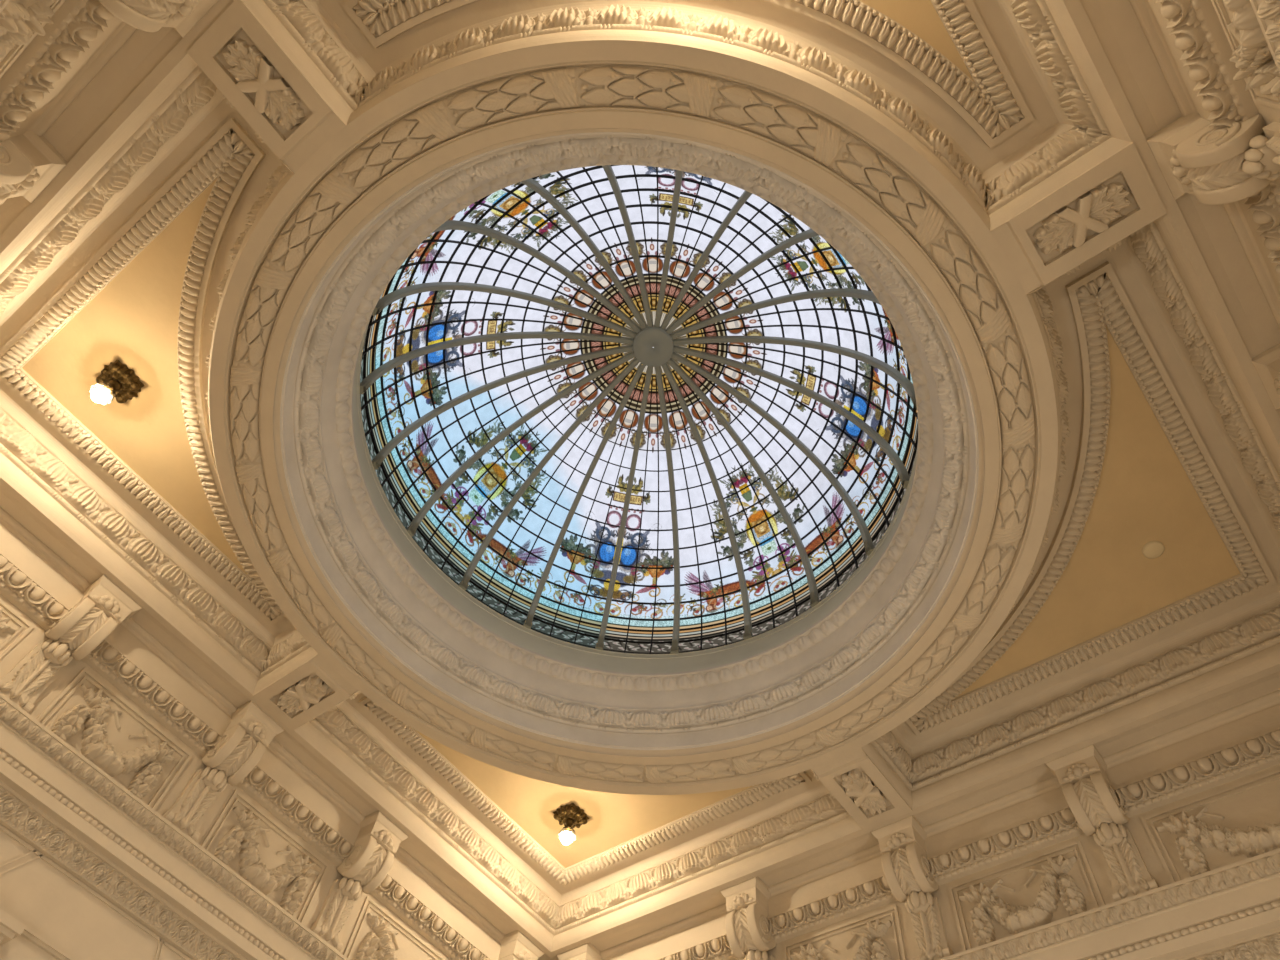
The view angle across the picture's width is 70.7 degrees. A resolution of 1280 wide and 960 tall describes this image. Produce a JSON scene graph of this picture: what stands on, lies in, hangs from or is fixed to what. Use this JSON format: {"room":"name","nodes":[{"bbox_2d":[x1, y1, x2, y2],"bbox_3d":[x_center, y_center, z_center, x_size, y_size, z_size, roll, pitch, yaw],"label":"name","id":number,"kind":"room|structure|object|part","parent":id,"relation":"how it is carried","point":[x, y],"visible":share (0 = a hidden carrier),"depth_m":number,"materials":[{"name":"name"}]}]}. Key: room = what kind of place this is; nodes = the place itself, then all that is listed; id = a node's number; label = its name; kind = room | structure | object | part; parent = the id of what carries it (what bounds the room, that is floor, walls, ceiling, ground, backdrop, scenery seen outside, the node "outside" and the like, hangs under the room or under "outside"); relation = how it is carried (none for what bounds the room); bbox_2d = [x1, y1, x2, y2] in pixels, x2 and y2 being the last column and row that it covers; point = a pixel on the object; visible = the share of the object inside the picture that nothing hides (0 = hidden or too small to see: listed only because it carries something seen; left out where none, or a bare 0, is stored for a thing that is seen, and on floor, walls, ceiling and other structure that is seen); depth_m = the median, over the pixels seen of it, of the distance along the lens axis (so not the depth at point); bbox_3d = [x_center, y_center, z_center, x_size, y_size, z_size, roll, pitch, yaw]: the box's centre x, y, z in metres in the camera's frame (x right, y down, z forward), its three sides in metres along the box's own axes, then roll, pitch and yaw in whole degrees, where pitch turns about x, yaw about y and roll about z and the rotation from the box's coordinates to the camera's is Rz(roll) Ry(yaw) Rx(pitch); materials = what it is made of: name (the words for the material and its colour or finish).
{"room":"grand domed hall","nodes":[
{"label":"grand domed hall","id":0,"kind":"room"},
{"bbox_2d":[0,824,191,959],"bbox_3d":[-4.055,4.456,4.225,0.001,5.460,8.760,-32,-69,21],"label":"wall","id":1,"kind":"structure","parent":0,"point":[35,893],"depth_m":6.27,"materials":[{"name":"beige paint"}]},
{"bbox_2d":[0,896,26,945],"bbox_3d":[-4.608,2.414,5.464,0.222,0.555,1.722,-32,-69,21],"label":"pediment","id":2,"kind":"object","parent":1,"relation":"attached to","point":[10,928],"visible":1,"depth_m":5.79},
{"bbox_2d":[21,927,74,959],"bbox_3d":[-3.236,4.067,6.517,0.042,0.045,3.420,-32,-69,21],"label":"trim","id":3,"kind":"structure","parent":1,"relation":"attached to","point":[27,933],"depth_m":6.07,"materials":[{"name":"beige paint"}]},
{"bbox_2d":[0,825,190,959],"bbox_3d":[-3.816,3.239,6.394,0.013,0.444,8.400,-32,-69,21],"label":"trim","id":4,"kind":"structure","parent":1,"relation":"attached to","point":[3,829],"depth_m":6.46,"materials":[{"name":"beige paint"}]},
{"bbox_2d":[2,10,1271,959],"bbox_3d":[-0.187,0.314,6.229,8.820,2.955,8.820,-32,-69,21],"label":"ceiling","id":5,"kind":"structure","parent":0,"point":[364,10],"depth_m":8.03,"materials":[{"name":"beige paint"}]},
{"bbox_2d":[0,53,317,694],"bbox_3d":[-2.976,-0.441,6.759,3.603,0.486,3.603,-32,-69,21],"label":"ceiling spandrel","id":6,"kind":"object","parent":5,"relation":"attached to","point":[133,261],"visible":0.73,"depth_m":6.85,"materials":[{"name":"beige paint"}]},
{"bbox_2d":[90,359,143,404],"bbox_3d":[-4.024,-0.682,6.819,0.325,0.331,0.325,-32,-69,21],"label":"ceiling lamp","id":7,"kind":"object","parent":6,"relation":"attached to","point":[116,379],"visible":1,"depth_m":6.88,"materials":[{"name":"brown metal"}]},
{"bbox_3d":[-4.033,-0.633,6.731,0.104,0.129,0.104,-32,-69,21],"label":"bulb","id":8,"kind":"part","parent":7,"relation":"part of","materials":[{"name":"white glass"}]},
{"bbox_3d":[-4.027,-0.663,6.786,0.165,0.090,0.173,-32,-69,21],"label":"lamp shade","id":9,"kind":"part","parent":7,"relation":"part of","materials":[{"name":"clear glass"}]},
{"bbox_2d":[103,380,120,394],"bbox_3d":[-4.019,-0.706,6.863,0.096,0.111,0.096,-32,-69,21],"label":"socket","id":10,"kind":"object","parent":7,"relation":"attached to","point":[115,384],"depth_m":6.87,"materials":[{"name":"brown metal"}]},
{"bbox_2d":[294,691,861,951],"bbox_3d":[-0.532,2.512,8.147,3.603,0.486,3.603,-32,-69,21],"label":"ceiling spandrel","id":11,"kind":"object","parent":5,"relation":"attached to","point":[634,856],"visible":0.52,"depth_m":8.75,"materials":[{"name":"beige paint"}]},
{"bbox_2d":[553,803,588,844],"bbox_3d":[-0.694,3.386,8.735,0.325,0.331,0.325,-32,-69,21],"label":"ceiling lamp","id":12,"kind":"object","parent":11,"relation":"attached to","point":[571,816],"visible":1,"depth_m":8.79,"materials":[{"name":"brown metal"}]},
{"bbox_3d":[-0.703,3.435,8.647,0.104,0.129,0.104,-32,-69,21],"label":"bulb","id":13,"kind":"part","parent":12,"relation":"part of","materials":[{"name":"white glass"}]},
{"bbox_3d":[-0.697,3.404,8.702,0.165,0.090,0.173,-32,-69,21],"label":"lamp shade","id":14,"kind":"part","parent":12,"relation":"part of","materials":[{"name":"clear glass"}]},
{"bbox_2d":[565,818,574,831],"bbox_3d":[-0.689,3.361,8.779,0.096,0.111,0.096,-32,-69,21],"label":"socket","id":15,"kind":"object","parent":12,"relation":"attached to","point":[569,822],"depth_m":8.78,"materials":[{"name":"brown metal"}]},
{"bbox_3d":[-0.513,2.413,8.324,3.003,0.078,3.003,-32,-69,21],"label":"panel frame","id":16,"kind":"part","parent":11,"relation":"part of","materials":[{"name":"beige paint"}]},
{"bbox_2d":[209,40,1057,794],"bbox_3d":[-0.126,-0.004,6.796,6.000,0.732,6.000,-14,-63,14],"label":"ring","id":17,"kind":"object","parent":5,"relation":"attached to","point":[484,126],"visible":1,"depth_m":6.34,"materials":[{"name":"beige paint"}]},
{"bbox_3d":[-0.130,0.020,6.755,4.914,0.142,4.914,-32,-69,21],"label":"acanthus moulding","id":18,"kind":"part","parent":17,"relation":"part of","materials":[{"name":"paint"}]},
{"bbox_2d":[353,165,917,673],"bbox_3d":[0.028,-0.801,8.221,4.800,2.556,4.800,9,-60,1],"label":"dome","id":19,"kind":"object","parent":17,"relation":"on","point":[549,633],"visible":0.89,"depth_m":8.71,"materials":[{"name":"multicoloured glass"}]},
{"bbox_3d":[-1.216,-0.934,8.490,2.170,2.193,0.736,2,-61,5],"label":"glass panel","id":20,"kind":"part","parent":19,"relation":"part of","materials":[{"name":"white glass"}]},
{"bbox_3d":[-1.159,-1.274,8.294,2.170,2.193,0.736,18,-61,-4],"label":"glass panel","id":21,"kind":"part","parent":19,"relation":"part of","materials":[{"name":"white glass"}]},
{"bbox_3d":[-1.150,-0.590,8.675,2.170,2.193,0.736,-14,-63,14],"label":"glass panel","id":22,"kind":"part","parent":19,"relation":"part of","materials":[{"name":"multicoloured glass"}]},
{"bbox_3d":[-0.984,-1.576,8.106,2.170,2.193,0.736,34,-63,-12],"label":"glass panel","id":23,"kind":"part","parent":19,"relation":"part of","materials":[{"name":"glass"}]},
{"bbox_3d":[-0.967,-0.275,8.832,2.170,2.193,0.736,-31,-68,21],"label":"glass panel","id":24,"kind":"part","parent":19,"relation":"part of","materials":[{"name":"glass"}]},
{"bbox_3d":[-0.709,-1.810,7.945,0.736,2.193,2.170,-31,-68,21],"label":"glass panel","id":25,"kind":"part","parent":19,"relation":"part of","materials":[{"name":"glass"}]},
{"bbox_3d":[-0.684,-0.020,8.944,0.736,2.193,2.170,34,-63,-12],"label":"glass panel","id":26,"kind":"part","parent":19,"relation":"part of","materials":[{"name":"multicoloured glass"}]},
{"bbox_3d":[-0.330,0.149,9.000,0.736,2.193,2.170,18,-61,-4],"label":"glass panel","id":27,"kind":"part","parent":19,"relation":"part of","materials":[{"name":"multicoloured glass"}]},
{"bbox_3d":[-0.359,-1.955,7.826,0.736,2.193,2.170,-14,-63,14],"label":"glass panel","id":28,"kind":"part","parent":19,"relation":"part of","materials":[{"name":"white glass"}]},
{"bbox_3d":[0.060,0.217,8.996,0.736,2.193,2.170,2,-61,5],"label":"glass panel","id":29,"kind":"part","parent":19,"relation":"part of","materials":[{"name":"multicoloured glass"}]},
{"bbox_3d":[0.030,-1.996,7.761,0.736,2.193,2.170,2,-61,5],"label":"glass panel","id":30,"kind":"part","parent":19,"relation":"part of","materials":[{"name":"glass"}]},
{"bbox_3d":[0.421,-1.927,7.757,0.736,2.193,2.170,18,-61,-4],"label":"glass panel","id":31,"kind":"part","parent":19,"relation":"part of","materials":[{"name":"white glass"}]},
{"bbox_3d":[0.449,0.177,8.932,0.736,2.193,2.170,-14,-63,14],"label":"glass panel","id":32,"kind":"part","parent":19,"relation":"part of","materials":[{"name":"glass"}]},
{"bbox_3d":[0.774,-1.758,7.814,0.736,2.193,2.170,34,-63,-12],"label":"glass panel","id":33,"kind":"part","parent":19,"relation":"part of","materials":[{"name":"white glass"}]},
{"bbox_3d":[0.799,0.033,8.813,0.736,2.193,2.170,-31,-68,21],"label":"glass panel","id":34,"kind":"part","parent":19,"relation":"part of","materials":[{"name":"multicoloured glass"}]},
{"bbox_3d":[1.057,-1.503,7.926,2.170,2.193,0.736,-31,-68,21],"label":"glass panel","id":35,"kind":"part","parent":19,"relation":"part of","materials":[{"name":"white glass"}]},
{"bbox_3d":[1.075,-0.202,8.652,2.170,2.193,0.736,34,-63,-12],"label":"glass panel","id":36,"kind":"part","parent":19,"relation":"part of","materials":[{"name":"multicoloured glass"}]},
{"bbox_3d":[1.250,-0.504,8.464,2.170,2.193,0.736,18,-61,-4],"label":"glass panel","id":37,"kind":"part","parent":19,"relation":"part of","materials":[{"name":"glass"}]},
{"bbox_3d":[1.240,-1.188,8.082,2.170,2.193,0.736,-14,-63,14],"label":"glass panel","id":38,"kind":"part","parent":19,"relation":"part of","materials":[{"name":"white glass"}]},
{"bbox_3d":[1.307,-0.844,8.268,2.170,2.193,0.736,2,-61,5],"label":"glass panel","id":39,"kind":"part","parent":19,"relation":"part of","materials":[{"name":"glass"}]},
{"bbox_2d":[243,0,1130,230],"bbox_3d":[0.265,-2.434,5.293,3.603,0.486,3.603,-32,-69,21],"label":"ceiling spandrel","id":40,"kind":"object","parent":5,"relation":"attached to","point":[939,75],"visible":1,"depth_m":5.33,"materials":[{"name":"beige paint"}]},
{"bbox_3d":[0.284,-2.533,5.471,3.003,0.078,3.003,-32,-69,21],"label":"panel frame","id":41,"kind":"part","parent":40,"relation":"part of","materials":[{"name":"beige paint"}]},
{"bbox_2d":[861,214,1279,808],"bbox_3d":[2.708,0.519,6.682,3.603,0.486,3.603,-32,-69,21],"label":"ceiling spandrel","id":42,"kind":"object","parent":5,"relation":"attached to","point":[1164,436],"visible":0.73,"depth_m":6.77,"materials":[{"name":"beige paint"}]},
{"bbox_2d":[1142,541,1163,558],"bbox_3d":[3.890,0.530,6.830,0.156,0.024,0.156,-32,-69,21],"label":"cover plate","id":43,"kind":"object","parent":42,"relation":"attached to","point":[1152,549],"visible":1,"depth_m":6.82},
{"label":"wall","id":44,"kind":"structure","parent":0,"visible":0},
{"bbox_2d":[990,142,1166,294],"bbox_3d":[2.543,-1.498,5.276,0.886,0.072,0.474,-32,-69,21],"label":"decorative ceiling panel","id":45,"kind":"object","parent":44,"relation":"attached to","point":[1117,196],"depth_m":5.25,"materials":[{"name":"beige paint"}]},
{"bbox_2d":[1063,0,1279,445],"bbox_3d":[3.034,-1.443,4.297,0.546,1.749,8.772,-32,-69,21],"label":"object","id":46,"kind":"structure","parent":44,"relation":"attached to","point":[1158,63],"depth_m":4.91,"materials":[{"name":"beige paint"}]},
{"bbox_3d":[3.070,-1.318,3.966,0.079,0.099,8.478,-32,-69,21],"label":"moulding","id":47,"kind":"part","parent":46,"relation":"part of","materials":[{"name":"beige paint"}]},
{"bbox_2d":[1146,113,1279,204],"bbox_3d":[3.050,-1.583,4.566,0.384,1.140,0.396,-32,-69,21],"label":"bracket","id":48,"kind":"object","parent":44,"relation":"attached to","point":[1216,165],"visible":0.99,"depth_m":4.64,"materials":[{"name":"beige paint"}]},
{"bbox_2d":[1170,149,1192,191],"bbox_3d":[2.976,-1.711,4.967,0.089,0.130,0.284,-32,-69,21],"label":"flower","id":49,"kind":"object","parent":48,"relation":"on","point":[1178,172],"depth_m":4.95,"materials":[{"name":"beige paint"}]},
{"bbox_2d":[1211,0,1279,108],"bbox_3d":[2.642,-2.099,4.035,0.164,0.633,1.122,-32,-69,21],"label":"panel","id":50,"kind":"object","parent":44,"relation":"attached to","point":[1252,55],"visible":0.94,"depth_m":4.07,"materials":[{"name":"beige paint"}]},
{"bbox_2d":[1252,344,1279,409],"bbox_3d":[4.008,-0.425,5.110,0.384,1.140,0.396,-32,-69,21],"label":"bracket","id":51,"kind":"object","parent":44,"relation":"attached to","point":[1266,364],"visible":1,"depth_m":5.55,"materials":[{"name":"beige paint"}]},
{"bbox_2d":[1274,375,1279,395],"bbox_3d":[3.935,-0.552,5.512,0.089,0.130,0.284,-32,-69,21],"label":"flower","id":52,"kind":"object","parent":51,"relation":"on","point":[1276,377],"depth_m":5.50,"materials":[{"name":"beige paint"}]},
{"label":"wall","id":53,"kind":"structure","parent":0,"visible":0},
{"bbox_2d":[0,599,33,658],"bbox_3d":[-5.146,0.714,6.450,0.164,0.633,1.530,-32,-69,21],"label":"panel","id":54,"kind":"object","parent":53,"relation":"attached to","point":[4,627],"visible":1,"depth_m":6.87,"materials":[{"name":"beige paint"}]},
{"bbox_2d":[0,0,64,77],"bbox_3d":[-3.394,-2.123,4.673,1.122,0.633,0.164,-32,-69,21],"label":"panel","id":55,"kind":"object","parent":53,"relation":"attached to","point":[19,25],"visible":1,"depth_m":4.62,"materials":[{"name":"beige paint"}]},
{"bbox_2d":[0,130,66,204],"bbox_3d":[-3.935,-1.767,5.218,0.396,1.140,0.384,-32,-69,21],"label":"bracket","id":56,"kind":"object","parent":53,"relation":"attached to","point":[29,163],"visible":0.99,"depth_m":5.55,"materials":[{"name":"beige paint"}]},
{"bbox_2d":[11,169,39,195],"bbox_3d":[-3.813,-1.861,5.616,0.284,0.130,0.089,-32,-69,21],"label":"flower","id":57,"kind":"object","parent":56,"relation":"on","point":[24,188],"depth_m":5.60,"materials":[{"name":"beige paint"}]},
{"bbox_2d":[0,575,142,712],"bbox_3d":[-4.424,1.265,6.967,0.384,1.140,0.396,-32,-69,21],"label":"bracket","id":58,"kind":"object","parent":53,"relation":"attached to","point":[104,605],"visible":1,"depth_m":6.97,"materials":[{"name":"beige paint"}]},
{"bbox_2d":[93,595,120,618],"bbox_3d":[-4.274,1.000,7.267,0.089,0.130,0.284,-32,-69,21],"label":"flower","id":59,"kind":"object","parent":58,"relation":"on","point":[110,605],"depth_m":7.24,"materials":[{"name":"beige paint"}]},
{"bbox_2d":[36,668,192,809],"bbox_3d":[-4.063,2.024,7.065,0.164,0.633,1.122,-32,-69,21],"label":"panel","id":60,"kind":"object","parent":53,"relation":"attached to","point":[96,748],"visible":0.95,"depth_m":7.05,"materials":[{"name":"beige paint"}]},
{"bbox_2d":[0,0,234,253],"bbox_3d":[-2.701,-2.412,4.375,8.772,1.749,0.546,-32,-69,21],"label":"trim","id":61,"kind":"structure","parent":53,"relation":"attached to","point":[73,85],"depth_m":5.34,"materials":[{"name":"beige paint"}]},
{"bbox_2d":[99,0,217,37],"bbox_3d":[-2.664,-2.548,4.643,0.396,1.140,0.384,-32,-69,21],"label":"bracket","id":62,"kind":"object","parent":53,"relation":"attached to","point":[145,15],"visible":1,"depth_m":4.86,"materials":[{"name":"beige paint"}]},
{"bbox_2d":[166,0,197,24],"bbox_3d":[-2.542,-2.643,5.042,0.284,0.130,0.089,-32,-69,21],"label":"flower","id":63,"kind":"object","parent":62,"relation":"on","point":[185,10],"depth_m":5.03,"materials":[{"name":"beige paint"}]},
{"bbox_2d":[163,701,284,840],"bbox_3d":[-3.465,2.424,7.511,0.384,1.140,0.396,-32,-69,21],"label":"bracket","id":64,"kind":"object","parent":53,"relation":"attached to","point":[244,742],"visible":1,"depth_m":7.52,"materials":[{"name":"beige paint"}]},
{"bbox_2d":[243,721,266,742],"bbox_3d":[-3.316,2.159,7.811,0.089,0.130,0.284,-32,-69,21],"label":"flower","id":65,"kind":"object","parent":64,"relation":"on","point":[257,730],"depth_m":7.78,"materials":[{"name":"beige paint"}]},
{"bbox_2d":[201,790,329,923],"bbox_3d":[-3.104,3.182,7.610,0.164,0.633,1.122,-32,-69,21],"label":"panel","id":66,"kind":"object","parent":53,"relation":"attached to","point":[252,870],"visible":0.95,"depth_m":7.59,"materials":[{"name":"beige paint"}]},
{"bbox_2d":[187,0,345,173],"bbox_3d":[-2.195,-2.298,5.340,0.474,0.072,0.886,-32,-69,21],"label":"decorative ceiling panel","id":67,"kind":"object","parent":53,"relation":"attached to","point":[237,53],"depth_m":5.32,"materials":[{"name":"beige paint"}]},
{"bbox_2d":[0,477,550,959],"bbox_3d":[-3.506,2.578,7.253,0.546,1.749,8.772,-32,-69,21],"label":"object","id":68,"kind":"structure","parent":53,"relation":"attached to","point":[45,573],"depth_m":7.25,"materials":[{"name":"beige paint"}]},
{"bbox_3d":[-3.607,2.788,6.985,0.079,0.099,8.478,-32,-69,21],"label":"moulding","id":69,"kind":"part","parent":68,"relation":"part of","materials":[{"name":"beige paint"}]},
{"bbox_2d":[252,654,357,730],"bbox_3d":[-2.859,1.825,7.719,0.886,0.072,0.474,-32,-69,21],"label":"panel","id":70,"kind":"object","parent":53,"relation":"attached to","point":[314,687],"depth_m":7.71,"materials":[{"name":"beige paint"}]},
{"bbox_2d":[310,810,408,951],"bbox_3d":[-2.507,3.582,8.056,0.384,1.140,0.396,-32,-69,21],"label":"bracket","id":71,"kind":"object","parent":53,"relation":"attached to","point":[378,839],"visible":1,"depth_m":8.07,"materials":[{"name":"beige paint"}]},
{"bbox_2d":[374,830,394,850],"bbox_3d":[-2.357,3.317,8.356,0.089,0.130,0.284,-32,-69,21],"label":"flower","id":72,"kind":"object","parent":71,"relation":"on","point":[385,839],"depth_m":8.33,"materials":[{"name":"beige paint"}]},
{"bbox_2d":[343,896,445,959],"bbox_3d":[-2.021,4.491,8.225,0.164,0.633,1.530,-32,-69,21],"label":"panel","id":73,"kind":"object","parent":53,"relation":"attached to","point":[367,950],"visible":1,"depth_m":8.13,"materials":[{"name":"beige paint"}]},
{"bbox_2d":[498,930,543,959],"bbox_3d":[-1.298,5.042,8.742,0.384,1.140,0.396,-32,-69,21],"label":"bracket","id":74,"kind":"object","parent":53,"relation":"attached to","point":[515,945],"visible":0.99,"depth_m":9.07,"materials":[{"name":"beige paint"}]},
{"bbox_2d":[516,949,531,959],"bbox_3d":[-1.149,4.777,9.042,0.089,0.130,0.284,-32,-69,21],"label":"flower","id":75,"kind":"object","parent":74,"relation":"on","point":[521,954],"depth_m":9.00,"materials":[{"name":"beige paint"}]},
{"label":"wall","id":76,"kind":"structure","parent":0,"visible":0},
{"bbox_2d":[557,943,601,959],"bbox_3d":[-0.625,5.156,8.733,0.396,1.140,0.384,-32,-69,21],"label":"bracket","id":77,"kind":"object","parent":76,"relation":"attached to","point":[587,951],"visible":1,"depth_m":9.09,"materials":[{"name":"beige paint"}]},
{"bbox_2d":[720,877,775,959],"bbox_3d":[0.978,4.170,8.009,0.396,1.140,0.384,-32,-69,21],"label":"bracket","id":78,"kind":"object","parent":76,"relation":"attached to","point":[747,925],"visible":1,"depth_m":8.12,"materials":[{"name":"beige paint"}]},
{"bbox_2d":[729,893,753,909],"bbox_3d":[0.931,3.873,8.311,0.284,0.130,0.089,-32,-69,21],"label":"flower","id":79,"kind":"object","parent":78,"relation":"on","point":[737,901],"depth_m":8.28,"materials":[{"name":"beige paint"}]},
{"bbox_2d":[783,905,905,959],"bbox_3d":[1.661,3.987,7.545,1.122,0.633,0.164,-32,-69,21],"label":"panel","id":80,"kind":"object","parent":76,"relation":"attached to","point":[870,948],"visible":1,"depth_m":7.62,"materials":[{"name":"beige paint"}]},
{"bbox_2d":[812,748,911,829],"bbox_3d":[1.879,2.625,7.655,0.474,0.072,0.886,-32,-69,21],"label":"decorative ceiling panel","id":81,"kind":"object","parent":76,"relation":"attached to","point":[853,778],"depth_m":7.64,"materials":[{"name":"beige paint"}]},
{"bbox_2d":[871,815,952,959],"bbox_3d":[2.249,3.389,7.434,0.396,1.140,0.384,-32,-69,21],"label":"bracket","id":82,"kind":"object","parent":76,"relation":"attached to","point":[905,863],"visible":0.99,"depth_m":7.45,"materials":[{"name":"beige paint"}]},
{"bbox_2d":[883,832,911,850],"bbox_3d":[2.202,3.091,7.737,0.284,0.130,0.089,-32,-69,21],"label":"flower","id":83,"kind":"object","parent":82,"relation":"on","point":[892,841],"depth_m":7.71,"materials":[{"name":"beige paint"}]},
{"bbox_2d":[550,664,1279,959],"bbox_3d":[2.229,3.547,7.176,8.772,1.749,0.546,-32,-69,21],"label":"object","id":84,"kind":"structure","parent":76,"relation":"attached to","point":[1227,735],"depth_m":7.02,"materials":[{"name":"beige paint"}]},
{"bbox_3d":[2.249,3.777,6.905,8.478,0.099,0.079,-32,-69,21],"label":"moulding","id":85,"kind":"part","parent":84,"relation":"part of","materials":[{"name":"beige paint"}]},
{"bbox_2d":[948,840,1104,950],"bbox_3d":[2.932,3.205,6.971,1.122,0.633,0.164,-32,-69,21],"label":"panel","id":86,"kind":"object","parent":76,"relation":"attached to","point":[1020,919],"visible":0.94,"depth_m":6.95,"materials":[{"name":"beige paint"}]},
{"bbox_2d":[1046,744,1158,901],"bbox_3d":[3.520,2.607,6.859,0.396,1.140,0.384,-32,-69,21],"label":"bracket","id":87,"kind":"object","parent":76,"relation":"attached to","point":[1088,792],"visible":1,"depth_m":6.86,"materials":[{"name":"beige paint"}]},
{"bbox_2d":[1062,763,1095,781],"bbox_3d":[3.474,2.309,7.162,0.284,0.130,0.089,-32,-69,21],"label":"flower","id":88,"kind":"object","parent":87,"relation":"on","point":[1071,772],"depth_m":7.13,"materials":[{"name":"beige paint"}]},
{"bbox_2d":[1141,768,1279,882],"bbox_3d":[4.369,2.322,6.321,1.530,0.633,0.164,-32,-69,21],"label":"panel","id":89,"kind":"object","parent":76,"relation":"attached to","point":[1256,841],"visible":0.95,"depth_m":6.47,"materials":[{"name":"beige paint"}]}
]}

